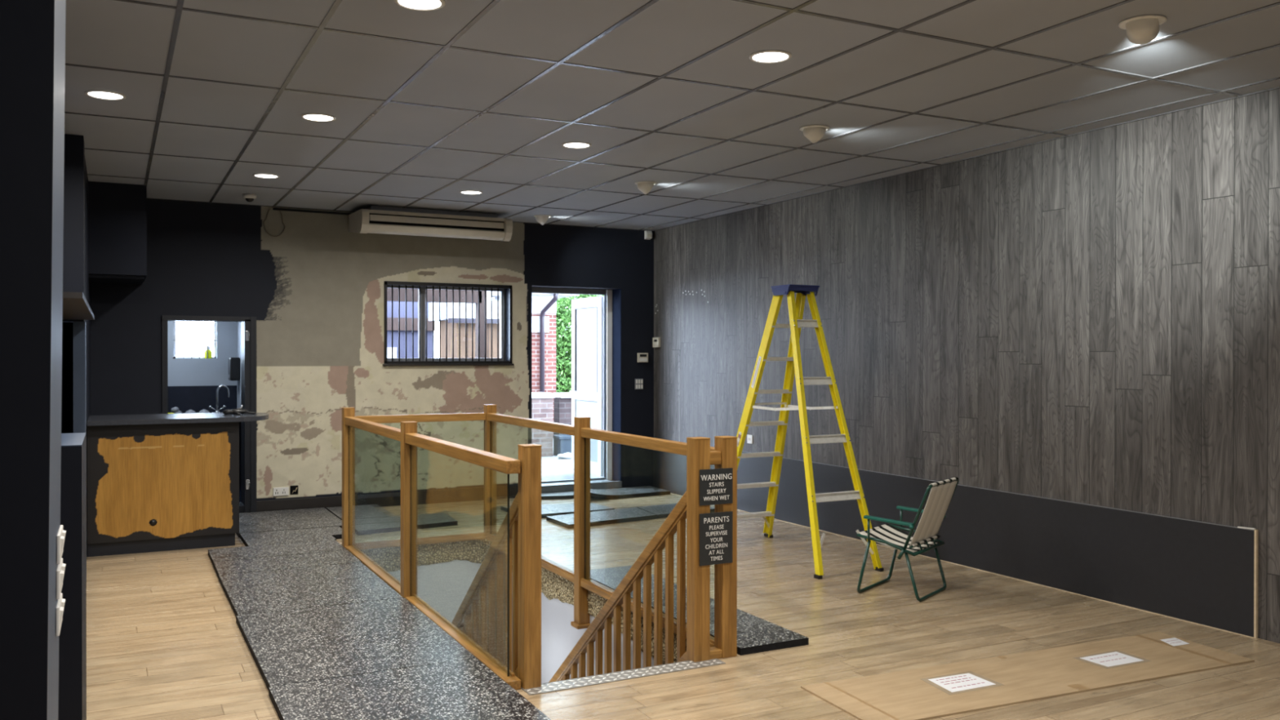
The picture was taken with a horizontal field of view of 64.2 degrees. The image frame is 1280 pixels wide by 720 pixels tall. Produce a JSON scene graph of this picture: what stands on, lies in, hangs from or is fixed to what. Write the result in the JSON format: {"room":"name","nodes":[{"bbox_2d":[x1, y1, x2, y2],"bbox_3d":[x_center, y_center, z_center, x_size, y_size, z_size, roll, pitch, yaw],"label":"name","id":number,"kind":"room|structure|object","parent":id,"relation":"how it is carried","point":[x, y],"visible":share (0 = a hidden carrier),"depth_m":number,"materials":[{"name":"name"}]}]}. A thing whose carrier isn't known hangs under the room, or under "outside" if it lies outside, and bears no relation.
{"room":"empty shop interior","nodes":[
{"label":"empty shop interior","id":0,"kind":"room"},
{"bbox_2d":[0,0,66,719],"bbox_3d":[-1.675,0.061,1.634,1.322,3.178,0.440,0,0,-27],"label":"wall pillar","id":1,"kind":"structure","parent":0,"point":[33,32],"depth_m":1.72,"materials":[{"name":"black paint"}]},
{"bbox_2d":[55,592,65,636],"bbox_3d":[-1.157,0.507,2.039,0.012,0.056,0.140,0,0,-27],"label":"light switch","id":2,"kind":"object","parent":1,"relation":"attached to","point":[60,603],"visible":0.91,"depth_m":1.99,"materials":[{"name":"white plastic"}]},
{"bbox_2d":[56,557,66,599],"bbox_3d":[-1.156,0.435,2.039,0.012,0.056,0.140,0,0,-27],"label":"light switch","id":3,"kind":"object","parent":1,"relation":"attached to","point":[61,567],"visible":0.91,"depth_m":1.99,"materials":[{"name":"white plastic"}]},
{"bbox_2d":[56,524,66,564],"bbox_3d":[-1.155,0.367,2.039,0.012,0.056,0.140,0,0,-27],"label":"light switch","id":4,"kind":"object","parent":1,"relation":"attached to","point":[60,537],"visible":1,"depth_m":1.99,"materials":[{"name":"white plastic"}]},
{"bbox_2d":[57,133,90,719],"bbox_3d":[-4.413,0.040,5.599,2.496,3.178,8.000,0,0,-27],"label":"wall","id":5,"kind":"structure","parent":0,"point":[76,334],"depth_m":4.28,"materials":[{"name":"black paint"}]},
{"bbox_2d":[62,292,94,319],"bbox_3d":[-3.233,-0.285,5.676,0.305,0.027,3.055,0,0,-27],"label":"wall shelf","id":6,"kind":"object","parent":5,"relation":"attached to","point":[76,306],"visible":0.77,"depth_m":5.31,"materials":[{"name":"grey wood"}]},
{"bbox_2d":[88,181,146,284],"bbox_3d":[-4.818,-1.148,9.413,0.460,0.838,0.840,0,0,-27],"label":"wall cabinet","id":7,"kind":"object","parent":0,"point":[117,212],"depth_m":9.04,"materials":[{"name":"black paint"}]},
{"bbox_2d":[167,320,241,502],"bbox_3d":[-5.262,0.323,11.072,2.010,2.500,1.900,0,0,-27],"label":"wall","id":8,"kind":"structure","parent":0,"point":[193,384],"depth_m":11.99,"materials":[{"name":"grey paint"}]},
{"bbox_2d":[173,320,207,358],"bbox_3d":[-5.215,-0.274,11.959,0.470,0.515,0.010,0,0,-27],"label":"bars","id":9,"kind":"object","parent":8,"relation":"in","point":[184,340],"visible":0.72,"depth_m":11.94,"materials":[{"name":"grey metal"}]},
{"bbox_2d":[173,320,216,358],"bbox_3d":[-5.261,-0.275,12.048,0.470,0.515,0.040,0,0,-27],"label":"window","id":10,"kind":"structure","parent":8,"relation":"in","point":[174,322],"depth_m":12.01,"materials":[{"name":"white plastic"}]},
{"bbox_2d":[204,345,212,358],"bbox_3d":[-5.114,-0.095,12.080,0.088,0.155,0.088,0,0,-27],"label":"soap bottle","id":11,"kind":"object","parent":8,"relation":"on","point":[209,352],"visible":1,"depth_m":12.05,"materials":[{"name":"yellow plastic"}]},
{"bbox_2d":[227,357,239,380],"bbox_3d":[-4.734,0.104,11.894,0.113,0.270,0.240,0,0,-27],"label":"dispenser","id":12,"kind":"object","parent":8,"relation":"attached to","point":[233,362],"visible":1,"depth_m":11.79,"materials":[{"name":"black plastic"}]},
{"bbox_2d":[239,422,240,488],"bbox_3d":[-5.456,1.051,11.449,1.800,0.840,0.642,0,0,-27],"label":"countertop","id":13,"kind":"structure","parent":8,"relation":"on","point":[239,422],"depth_m":11.66,"materials":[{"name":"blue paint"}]},
{"bbox_2d":[170,406,182,413],"bbox_3d":[-5.230,0.581,11.508,0.127,0.107,0.126,0,0,-27],"label":"cloth","id":14,"kind":"object","parent":13,"relation":"on","point":[175,410],"visible":0.77,"depth_m":11.46,"materials":[{"name":"grey fabric"}]},
{"bbox_2d":[185,409,195,413],"bbox_3d":[-5.090,0.597,11.556,0.134,0.068,0.136,0,0,-27],"label":"bowl","id":15,"kind":"object","parent":13,"relation":"on","point":[188,411],"visible":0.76,"depth_m":11.52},
{"bbox_2d":[198,408,209,413],"bbox_3d":[-4.965,0.596,11.620,0.134,0.068,0.136,0,0,-27],"label":"bowl","id":16,"kind":"object","parent":13,"relation":"on","point":[203,411],"visible":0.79,"depth_m":11.58,"materials":[{"name":"grey ceramic"}]},
{"bbox_2d":[208,384,229,412],"bbox_3d":[-4.823,0.457,11.693,0.221,0.346,0.056,0,0,-27],"label":"tap","id":17,"kind":"object","parent":13,"relation":"on","point":[223,385],"visible":0.84,"depth_m":11.68,"materials":[{"name":"silver metal"}]},
{"bbox_2d":[90,199,653,501],"bbox_3d":[-2.551,0.001,11.063,6.120,3.148,0.001,0,0,-27],"label":"wall","id":18,"kind":"structure","parent":0,"point":[314,291],"depth_m":10.74,"materials":[{"name":"paint"}]},
{"bbox_2d":[161,315,256,512],"bbox_3d":[-4.347,0.595,10.288,0.865,2.065,0.355,0,0,-27],"label":"door","id":19,"kind":"structure","parent":18,"relation":"in","point":[248,324],"depth_m":10.31,"materials":[{"name":"blue paint"}]},
{"bbox_2d":[263,206,285,236],"bbox_3d":[-3.738,-1.416,10.434,0.216,0.312,0.010,0,0,-27],"label":"cable loop","id":20,"kind":"object","parent":18,"relation":"attached to","point":[273,206],"visible":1,"depth_m":10.42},
{"bbox_2d":[273,486,288,496],"bbox_3d":[-3.686,1.349,10.475,0.150,0.085,0.015,0,0,-27],"label":"power socket","id":21,"kind":"object","parent":18,"relation":"attached to","point":[277,491],"visible":1,"depth_m":10.47,"materials":[{"name":"white plastic"}]},
{"bbox_2d":[289,485,297,494],"bbox_3d":[-3.569,1.342,10.532,0.080,0.090,0.019,0,0,-27],"label":"box","id":22,"kind":"object","parent":18,"relation":"attached to","point":[293,489],"visible":1,"depth_m":10.53,"materials":[{"name":"black plastic"}]},
{"bbox_2d":[256,484,518,511],"bbox_3d":[-2.579,1.503,11.045,3.010,0.145,0.020,0,0,-27],"label":"baseboard","id":23,"kind":"structure","parent":18,"relation":"attached to","point":[433,496],"depth_m":10.96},
{"bbox_2d":[541,480,622,493],"bbox_3d":[-0.735,1.494,12.009,1.145,0.078,0.040,0,0,-27],"label":"trim","id":24,"kind":"structure","parent":18,"relation":"attached to","point":[614,484],"depth_m":11.96,"materials":[{"name":"grey metal"}]},
{"bbox_2d":[635,378,643,389],"bbox_3d":[-0.011,0.292,12.367,0.110,0.130,0.016,0,0,-27],"label":"light switch","id":25,"kind":"object","parent":18,"relation":"attached to","point":[638,382],"visible":1,"depth_m":12.36,"materials":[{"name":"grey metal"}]},
{"bbox_2d":[637,352,648,362],"bbox_3d":[0.033,-0.029,12.379,0.135,0.115,0.032,0,0,-27],"label":"alarm keypad","id":26,"kind":"object","parent":18,"relation":"attached to","point":[642,357],"visible":1,"depth_m":12.36,"materials":[{"name":"white plastic"}]},
{"bbox_2d":[644,231,652,239],"bbox_3d":[0.101,-1.515,12.379,0.075,0.103,0.061,0,0,-27],"label":"sensor","id":27,"kind":"object","parent":18,"relation":"attached to","point":[647,234],"visible":1,"depth_m":12.36,"materials":[{"name":"white plastic"}]},
{"bbox_2d":[387,540,662,683],"bbox_3d":[-0.954,3.111,7.087,1.440,2.970,4.240,0,0,-27],"label":"wall","id":28,"kind":"structure","parent":0,"point":[443,586],"depth_m":8.05,"materials":[{"name":"paint"}]},
{"bbox_2d":[360,538,488,571],"bbox_3d":[-1.865,1.723,8.846,1.160,0.249,0.030,0,0,-27],"label":"insulation edge","id":29,"kind":"object","parent":28,"relation":"attached to","point":[473,551],"visible":0.66,"depth_m":8.89,"materials":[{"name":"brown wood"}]},
{"bbox_2d":[488,541,686,664],"bbox_3d":[-0.457,1.738,7.398,0.031,0.263,3.850,0,0,-27],"label":"insulation edge","id":30,"kind":"object","parent":28,"relation":"attached to","point":[553,585],"visible":0.23,"depth_m":7.46,"materials":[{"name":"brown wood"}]},
{"bbox_2d":[505,285,621,480],"bbox_3d":[-3.042,0.051,10.979,7.070,3.248,0.298,0,0,-27],"label":"wall","id":31,"kind":"structure","parent":0,"point":[548,286],"depth_m":11.76,"materials":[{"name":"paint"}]},
{"bbox_2d":[386,284,503,360],"bbox_3d":[-2.196,-0.406,11.464,1.420,0.870,0.070,0,0,-27],"label":"window","id":32,"kind":"structure","parent":31,"relation":"in","point":[423,288],"depth_m":11.36,"materials":[{"name":"grey metal"}]},
{"bbox_2d":[384,280,511,364],"bbox_3d":[-2.104,-0.403,11.286,1.444,0.890,0.040,0,0,-27],"label":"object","id":33,"kind":"object","parent":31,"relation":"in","point":[386,282],"visible":1,"depth_m":11.27,"materials":[{"name":"black metal"}]},
{"bbox_2d":[382,363,514,365],"bbox_3d":[-2.134,0.051,11.346,1.480,0.020,0.200,0,0,-27],"label":"window sill","id":34,"kind":"structure","parent":31,"relation":"attached to","point":[485,364],"depth_m":11.28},
{"bbox_2d":[531,287,621,485],"bbox_3d":[-0.801,0.307,12.137,1.148,2.330,0.300,0,0,-27],"label":"door","id":35,"kind":"structure","parent":31,"relation":"in","point":[612,298],"depth_m":12.41,"materials":[{"name":"white plastic"}]},
{"bbox_2d":[569,296,604,476],"bbox_3d":[-0.681,0.323,12.897,0.124,2.210,0.881,0,0,-27],"label":"door leaf","id":36,"kind":"structure","parent":35,"relation":"attached to","point":[587,391],"depth_m":12.83,"materials":[{"name":"white paint"}]},
{"bbox_2d":[64,0,1279,231],"bbox_3d":[-0.496,-1.567,4.519,8.470,0.066,13.500,0,0,-27],"label":"ceiling","id":37,"kind":"structure","parent":0,"point":[428,107],"depth_m":5.85,"materials":[{"name":"tile"}]},
{"bbox_2d":[84,89,126,100],"bbox_3d":[-3.118,-1.545,5.953,0.216,0.008,0.216,0,0,-27],"label":"recessed light","id":38,"kind":"object","parent":37,"relation":"in","point":[99,94],"visible":1,"depth_m":5.95,"materials":[{"name":"white plastic"}]},
{"bbox_2d":[88,91,122,98],"bbox_3d":[-3.118,-1.544,5.953,0.180,0.001,0.180,0,0,-27],"label":"diffuser","id":39,"kind":"object","parent":38,"relation":"attached to","point":[99,95],"depth_m":5.95,"materials":[{"name":"white plastic"}]},
{"bbox_2d":[242,193,256,202],"bbox_3d":[-3.696,-1.530,9.659,0.124,0.073,0.124,0,0,-27],"label":"dome camera","id":40,"kind":"object","parent":37,"relation":"attached to","point":[250,197],"visible":1,"depth_m":9.62,"materials":[{"name":"white plastic"}]},
{"bbox_2d":[253,173,279,177],"bbox_3d":[-3.163,-1.557,8.634,0.216,0.008,0.216,0,0,-27],"label":"recessed light","id":41,"kind":"object","parent":37,"relation":"in","point":[257,175],"visible":1,"depth_m":8.63,"materials":[{"name":"white plastic"}]},
{"bbox_2d":[255,174,277,177],"bbox_3d":[-3.163,-1.557,8.634,0.180,0.001,0.180,0,0,-27],"label":"diffuser","id":42,"kind":"object","parent":41,"relation":"attached to","point":[256,175],"depth_m":8.63,"materials":[{"name":"white plastic"}]},
{"bbox_2d":[300,112,336,121],"bbox_3d":[-2.051,-1.546,6.508,0.216,0.008,0.216,0,0,-27],"label":"recessed light","id":43,"kind":"object","parent":37,"relation":"in","point":[316,117],"visible":1,"depth_m":6.50,"materials":[{"name":"white plastic"}]},
{"bbox_2d":[303,115,333,120],"bbox_3d":[-2.051,-1.546,6.508,0.180,0.001,0.180,0,0,-27],"label":"diffuser","id":44,"kind":"object","parent":43,"relation":"attached to","point":[312,117],"depth_m":6.52,"materials":[{"name":"white plastic"}]},
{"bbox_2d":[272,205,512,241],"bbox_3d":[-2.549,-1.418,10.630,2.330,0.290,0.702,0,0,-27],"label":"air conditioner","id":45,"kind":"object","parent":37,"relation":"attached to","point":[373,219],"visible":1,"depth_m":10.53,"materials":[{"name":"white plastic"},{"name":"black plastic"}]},
{"bbox_2d":[394,0,444,10],"bbox_3d":[-0.945,-1.535,4.377,0.216,0.008,0.216,0,0,-27],"label":"recessed light","id":46,"kind":"object","parent":37,"relation":"in","point":[416,5],"visible":1,"depth_m":4.41,"materials":[{"name":"white plastic"}]},
{"bbox_2d":[459,190,483,194],"bbox_3d":[-1.572,-1.560,9.501,0.216,0.008,0.216,0,0,-27],"label":"recessed light","id":47,"kind":"object","parent":37,"relation":"in","point":[465,192],"visible":1,"depth_m":9.48,"materials":[{"name":"white plastic"}]},
{"bbox_2d":[461,191,480,194],"bbox_3d":[-1.572,-1.560,9.501,0.180,0.001,0.180,0,0,-27],"label":"diffuser","id":48,"kind":"object","parent":47,"relation":"attached to","point":[462,192],"depth_m":9.49,"materials":[{"name":"white plastic"}]},
{"bbox_2d":[533,214,551,225],"bbox_3d":[-1.062,-1.528,11.132,0.200,0.113,0.200,0,0,-27],"label":"ceiling light","id":49,"kind":"object","parent":37,"relation":"attached to","point":[541,219],"visible":1,"depth_m":11.08,"materials":[{"name":"white plastic"}]},
{"bbox_2d":[561,141,591,148],"bbox_3d":[-0.458,-1.549,7.358,0.216,0.008,0.216,0,0,-27],"label":"recessed light","id":50,"kind":"object","parent":37,"relation":"in","point":[575,144],"visible":1,"depth_m":7.35,"materials":[{"name":"white plastic"}]},
{"bbox_2d":[564,142,588,147],"bbox_3d":[-0.458,-1.548,7.358,0.180,0.001,0.180,0,0,-27],"label":"diffuser","id":51,"kind":"object","parent":50,"relation":"attached to","point":[566,144],"depth_m":7.35,"materials":[{"name":"white plastic"}]},
{"bbox_2d":[634,181,657,194],"bbox_3d":[0.051,-1.517,8.995,0.200,0.113,0.200,0,0,-27],"label":"spotlight","id":52,"kind":"object","parent":37,"relation":"attached to","point":[645,187],"visible":1,"depth_m":8.94,"materials":[{"name":"white plastic"}]},
{"bbox_2d":[636,182,653,194],"bbox_3d":[0.048,-1.510,8.993,0.146,0.099,0.136,0,0,-27],"label":"hood","id":53,"kind":"object","parent":52,"relation":"attached to","point":[645,188],"depth_m":8.95,"materials":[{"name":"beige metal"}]},
{"bbox_2d":[748,49,791,62],"bbox_3d":[0.661,-1.537,5.177,0.216,0.008,0.216,0,0,-27],"label":"recessed light","id":54,"kind":"object","parent":37,"relation":"in","point":[767,55],"visible":1,"depth_m":5.17,"materials":[{"name":"white plastic"}]},
{"bbox_2d":[752,52,787,62],"bbox_3d":[0.661,-1.537,5.177,0.180,0.001,0.180,0,0,-27],"label":"diffuser","id":55,"kind":"object","parent":54,"relation":"attached to","point":[757,56],"depth_m":5.17,"materials":[{"name":"white plastic"}]},
{"bbox_2d":[799,124,829,142],"bbox_3d":[1.166,-1.505,6.813,0.200,0.113,0.200,0,0,-27],"label":"spotlight","id":56,"kind":"object","parent":37,"relation":"attached to","point":[814,133],"visible":1,"depth_m":6.76,"materials":[{"name":"beige metal"}]},
{"bbox_2d":[1118,14,1167,44],"bbox_3d":[2.283,-1.495,4.638,0.200,0.110,0.200,0,0,-27],"label":"spotlight","id":57,"kind":"object","parent":37,"relation":"attached to","point":[1140,29],"visible":1,"depth_m":4.59,"materials":[{"name":"beige metal"}]},
{"bbox_2d":[1125,17,1159,44],"bbox_3d":[2.279,-1.488,4.628,0.136,0.096,0.137,0,0,29],"label":"lampshade","id":58,"kind":"object","parent":57,"relation":"attached to","point":[1140,31],"depth_m":4.59,"materials":[{"name":"beige metal"}]},
{"bbox_2d":[86,493,1279,719],"bbox_3d":[-0.499,1.623,4.534,8.470,0.030,13.500,0,0,-27],"label":"floor","id":59,"kind":"structure","parent":0,"point":[165,641],"depth_m":5.92,"materials":[{"name":"brown wood"}]},
{"bbox_2d":[87,422,239,556],"bbox_3d":[-4.054,1.053,8.692,1.140,1.065,0.564,0,0,-27],"label":"counter","id":60,"kind":"object","parent":59,"relation":"on","point":[156,487],"depth_m":8.43,"materials":[{"name":"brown wood"}]},
{"bbox_2d":[86,412,268,426],"bbox_3d":[-3.942,0.500,8.772,1.415,0.038,0.840,0,0,-27],"label":"countertop","id":61,"kind":"structure","parent":60,"relation":"on","point":[179,418],"depth_m":8.54,"materials":[{"name":"grey laminate"}]},
{"bbox_2d":[222,408,256,414],"bbox_3d":[-3.522,0.456,8.990,0.155,0.052,0.265,0,0,42],"label":"glove","id":62,"kind":"object","parent":61,"relation":"on","point":[237,411],"visible":1,"depth_m":8.95,"materials":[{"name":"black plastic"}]},
{"bbox_2d":[208,539,346,564],"bbox_3d":[-2.960,1.568,8.328,1.011,0.040,0.536,0,0,-27],"label":"rubber mat","id":63,"kind":"object","parent":59,"relation":"on","point":[327,545],"visible":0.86,"depth_m":8.32,"materials":[{"name":"grey rubber"}]},
{"bbox_2d":[213,550,361,578],"bbox_3d":[-2.714,1.570,7.847,1.016,0.040,0.536,0,0,-27],"label":"rubber mat","id":64,"kind":"object","parent":59,"relation":"on","point":[322,558],"visible":0.86,"depth_m":7.83,"materials":[{"name":"grey rubber"}]},
{"bbox_2d":[235,507,342,537],"bbox_3d":[-3.434,1.560,9.861,0.956,0.040,1.236,0,0,-27],"label":"rubber mat","id":65,"kind":"object","parent":59,"relation":"on","point":[291,519],"visible":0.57,"depth_m":9.80,"materials":[{"name":"grey rubber"}]},
{"bbox_2d":[240,525,342,546],"bbox_3d":[-3.026,1.565,8.980,0.860,0.040,0.680,0,0,-27],"label":"rubber mat","id":66,"kind":"object","parent":59,"relation":"on","point":[262,538],"visible":0.65,"depth_m":8.96,"materials":[{"name":"grey rubber"}]},
{"bbox_2d":[218,561,402,615],"bbox_3d":[-2.299,1.575,7.032,1.012,0.040,1.286,0,0,-27],"label":"rubber mat","id":67,"kind":"object","parent":59,"relation":"on","point":[299,588],"visible":0.79,"depth_m":6.95,"materials":[{"name":"grey rubber"}]},
{"bbox_2d":[235,597,475,689],"bbox_3d":[-1.661,1.581,5.791,1.031,0.040,1.496,0,0,-27],"label":"rubber mat","id":68,"kind":"object","parent":59,"relation":"on","point":[295,646],"visible":0.79,"depth_m":5.65,"materials":[{"name":"grey rubber"}]},
{"bbox_2d":[326,504,389,519],"bbox_3d":[-2.866,1.558,10.334,0.454,0.040,0.876,0,0,-27],"label":"rubber mat","id":69,"kind":"object","parent":59,"relation":"on","point":[368,511],"visible":0.5,"depth_m":10.31,"materials":[{"name":"grey rubber"}]},
{"bbox_2d":[355,512,457,535],"bbox_3d":[-2.255,1.562,9.747,1.005,0.040,0.685,0,0,-27],"label":"rubber mat","id":70,"kind":"object","parent":59,"relation":"on","point":[386,524],"visible":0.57,"depth_m":9.66,"materials":[{"name":"grey rubber"}]},
{"bbox_2d":[268,657,551,719],"bbox_3d":[-0.906,1.589,4.324,1.035,0.040,1.796,0,0,-27],"label":"rubber mat","id":71,"kind":"object","parent":59,"relation":"on","point":[467,689],"visible":1,"depth_m":4.74,"materials":[{"name":"grey rubber"}]},
{"bbox_2d":[342,404,737,689],"bbox_3d":[-0.983,2.323,7.037,1.348,3.832,4.079,0,0,-27],"label":"balustrade","id":72,"kind":"object","parent":59,"relation":"on","point":[482,624],"visible":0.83,"depth_m":5.78,"materials":[{"name":"brown wood"}]},
{"bbox_2d":[699,511,733,565],"bbox_3d":[0.407,0.953,5.446,0.205,0.276,0.008,0,0,-27],"label":"warning sign","id":73,"kind":"object","parent":72,"relation":"attached to","point":[715,528],"visible":1,"depth_m":5.44,"materials":[{"name":"black plastic"}]},
{"bbox_2d":[699,467,733,506],"bbox_3d":[0.407,0.676,5.445,0.205,0.191,0.008,0,0,-27],"label":"warning sign","id":74,"kind":"object","parent":72,"relation":"attached to","point":[716,485],"visible":1,"depth_m":5.44,"materials":[{"name":"black plastic"}]},
{"bbox_2d":[500,502,614,518],"bbox_3d":[-0.861,1.559,10.650,1.000,0.040,0.700,0,0,-27],"label":"rubber mat","id":75,"kind":"object","parent":59,"relation":"on","point":[547,510],"visible":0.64,"depth_m":10.54,"materials":[{"name":"grey rubber"}]},
{"bbox_2d":[541,490,573,499],"bbox_3d":[-0.970,1.554,11.657,0.750,0.040,0.350,0,0,-27],"label":"rubber mat","id":76,"kind":"object","parent":59,"relation":"on","point":[560,495],"visible":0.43,"depth_m":11.57,"materials":[{"name":"grey rubber"}]},
{"bbox_2d":[546,506,656,528],"bbox_3d":[-0.355,1.562,10.129,1.143,0.040,0.542,0,0,-35],"label":"rubber mat","id":77,"kind":"object","parent":59,"relation":"on","point":[628,514],"visible":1,"depth_m":10.03,"materials":[{"name":"grey rubber"}]},
{"bbox_2d":[520,658,725,695],"bbox_3d":[-0.067,1.620,5.195,1.105,0.041,0.128,0,0,-27],"label":"stair nosing","id":78,"kind":"object","parent":59,"relation":"on","point":[577,682],"depth_m":5.17,"materials":[{"name":"metal"}]},
{"bbox_2d":[590,485,670,498],"bbox_3d":[-0.246,1.516,11.879,1.140,0.115,0.620,0,0,-27],"label":"rubber mat","id":79,"kind":"object","parent":59,"relation":"on","point":[647,491],"visible":0.86,"depth_m":11.84,"materials":[{"name":"black rubber"}]},
{"bbox_2d":[636,502,714,519],"bbox_3d":[0.372,1.560,10.627,0.790,0.040,0.632,0,0,-27],"label":"rubber mat","id":80,"kind":"object","parent":59,"relation":"on","point":[661,511],"visible":0.29,"depth_m":10.55,"materials":[{"name":"grey rubber"}]},
{"bbox_2d":[590,565,808,655],"bbox_3d":[0.240,1.579,6.626,0.453,0.040,2.216,0,0,-27],"label":"rubber mat","id":81,"kind":"object","parent":59,"relation":"on","point":[755,634],"visible":0.5,"depth_m":5.95,"materials":[{"name":"grey rubber"}]},
{"bbox_2d":[736,284,884,579],"bbox_3d":[1.224,0.495,8.309,0.686,2.194,1.658,0,0,-27],"label":"step ladder","id":82,"kind":"object","parent":59,"relation":"on","point":[796,307],"visible":0.91,"depth_m":8.17,"materials":[{"name":"metal"}]},
{"bbox_2d":[856,476,959,601],"bbox_3d":[1.849,1.204,7.031,0.534,0.789,0.605,0,0,37],"label":"folding chair","id":83,"kind":"object","parent":59,"relation":"on","point":[925,538],"visible":1,"depth_m":6.94,"materials":[{"name":"striped canvas"},{"name":"green painted steel"}]},
{"bbox_2d":[800,631,1254,719],"bbox_3d":[2.038,1.602,5.221,2.467,0.011,0.597,0,0,-24],"label":"board","id":84,"kind":"object","parent":59,"relation":"on","point":[926,693],"visible":1,"depth_m":5.15,"materials":[{"name":"brown wood"}]},
{"bbox_2d":[936,675,984,688],"bbox_3d":[1.583,1.597,5.064,0.211,0.001,0.142,0,0,-27],"label":"print","id":85,"kind":"object","parent":84,"relation":"on","point":[952,681],"depth_m":5.06},
{"bbox_2d":[1090,653,1125,662],"bbox_3d":[2.510,1.596,5.460,0.208,0.001,0.069,0,0,-25],"label":"print","id":86,"kind":"object","parent":84,"relation":"on","point":[1104,657],"depth_m":5.46},
{"bbox_2d":[653,88,1279,643],"bbox_3d":[3.285,0.028,6.649,0.200,3.348,13.800,0,0,-27],"label":"wall","id":87,"kind":"structure","parent":0,"point":[1091,317],"depth_m":7.30,"materials":[{"name":"grey wood"}]},
{"bbox_2d":[652,337,660,347],"bbox_3d":[0.199,-0.213,12.370,0.031,0.120,0.150,0,0,-27],"label":"thermostat","id":88,"kind":"object","parent":87,"relation":"attached to","point":[655,340],"visible":1,"depth_m":12.35,"materials":[{"name":"white plastic"}]},
{"bbox_2d":[746,434,752,444],"bbox_3d":[1.139,0.821,10.576,0.011,0.090,0.095,0,0,-27],"label":"power socket","id":89,"kind":"object","parent":87,"relation":"attached to","point":[749,437],"visible":1,"depth_m":10.57,"materials":[{"name":"white plastic"}]},
{"bbox_2d":[653,437,1257,638],"bbox_3d":[1.861,1.272,9.166,0.025,0.634,7.392,0,0,-27],"label":"wainscoting panel","id":90,"kind":"object","parent":87,"relation":"attached to","point":[1202,573],"visible":0.8,"depth_m":7.11,"materials":[{"name":"grey laminate"}]},
{"label":"outside","id":91,"kind":"structure","parent":0,"visible":0},
{"bbox_2d":[541,454,604,480],"bbox_3d":[-8.218,1.461,24.634,32.000,0.090,28.698,0,0,-27],"label":"ground","id":92,"kind":"structure","parent":91,"point":[553,468],"depth_m":13.70,"materials":[{"name":"concrete"}]},
{"bbox_2d":[386,301,435,358],"bbox_3d":[-4.951,-0.304,17.779,1.720,3.510,3.860,0,0,-27],"label":"house","id":93,"kind":"structure","parent":92,"relation":"on","point":[395,304],"depth_m":16.28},
{"bbox_2d":[386,288,486,358],"bbox_3d":[-3.008,0.260,13.147,2.120,2.430,0.120,0,0,-27],"label":"pergola","id":94,"kind":"object","parent":92,"relation":"on","point":[395,291],"visible":0.12,"depth_m":13.43,"materials":[{"name":"wood"}]},
{"bbox_2d":[428,300,499,358],"bbox_3d":[-2.602,0.289,15.585,1.000,2.350,1.120,0,0,-27],"label":"outbuilding","id":95,"kind":"structure","parent":92,"relation":"on","point":[488,302],"depth_m":15.16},
{"bbox_2d":[486,291,579,392],"bbox_3d":[-2.028,0.016,19.454,1.450,2.860,1.530,0,0,-27],"label":"brick house","id":96,"kind":"structure","parent":92,"relation":"on","point":[543,304],"depth_m":19.27,"materials":[{"name":"red brick"}]},
{"bbox_2d":[531,391,555,457],"bbox_3d":[-1.610,0.985,15.662,0.450,0.960,0.560,0,0,-27],"label":"brick pier","id":97,"kind":"structure","parent":92,"relation":"on","point":[542,403],"depth_m":15.46,"materials":[{"name":"brick"}]},
{"bbox_2d":[552,392,571,435],"bbox_3d":[0.597,0.990,17.044,4.300,0.940,0.330,0,0,-27],"label":"wall","id":98,"kind":"structure","parent":92,"relation":"on","point":[562,401],"depth_m":16.00,"materials":[{"name":"brick"}]},
{"bbox_2d":[553,434,571,455],"bbox_3d":[-1.039,1.310,15.723,0.580,0.310,0.340,0,0,-27],"label":"planter","id":99,"kind":"object","parent":92,"relation":"on","point":[562,442],"visible":0.27,"depth_m":15.54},
{"bbox_2d":[557,452,571,458],"bbox_3d":[-1.086,1.430,15.213,0.325,0.108,0.212,0,0,-27],"label":"rag","id":100,"kind":"object","parent":92,"relation":"on","point":[566,455],"visible":0.71,"depth_m":15.12,"materials":[{"name":"white fabric"}]},
{"bbox_2d":[555,294,604,392],"bbox_3d":[-1.212,-0.233,21.433,2.506,3.349,1.318,0,0,-27],"label":"hedge","id":101,"kind":"object","parent":92,"relation":"on","point":[563,305],"visible":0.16,"depth_m":20.79,"materials":[{"name":"green plant"}]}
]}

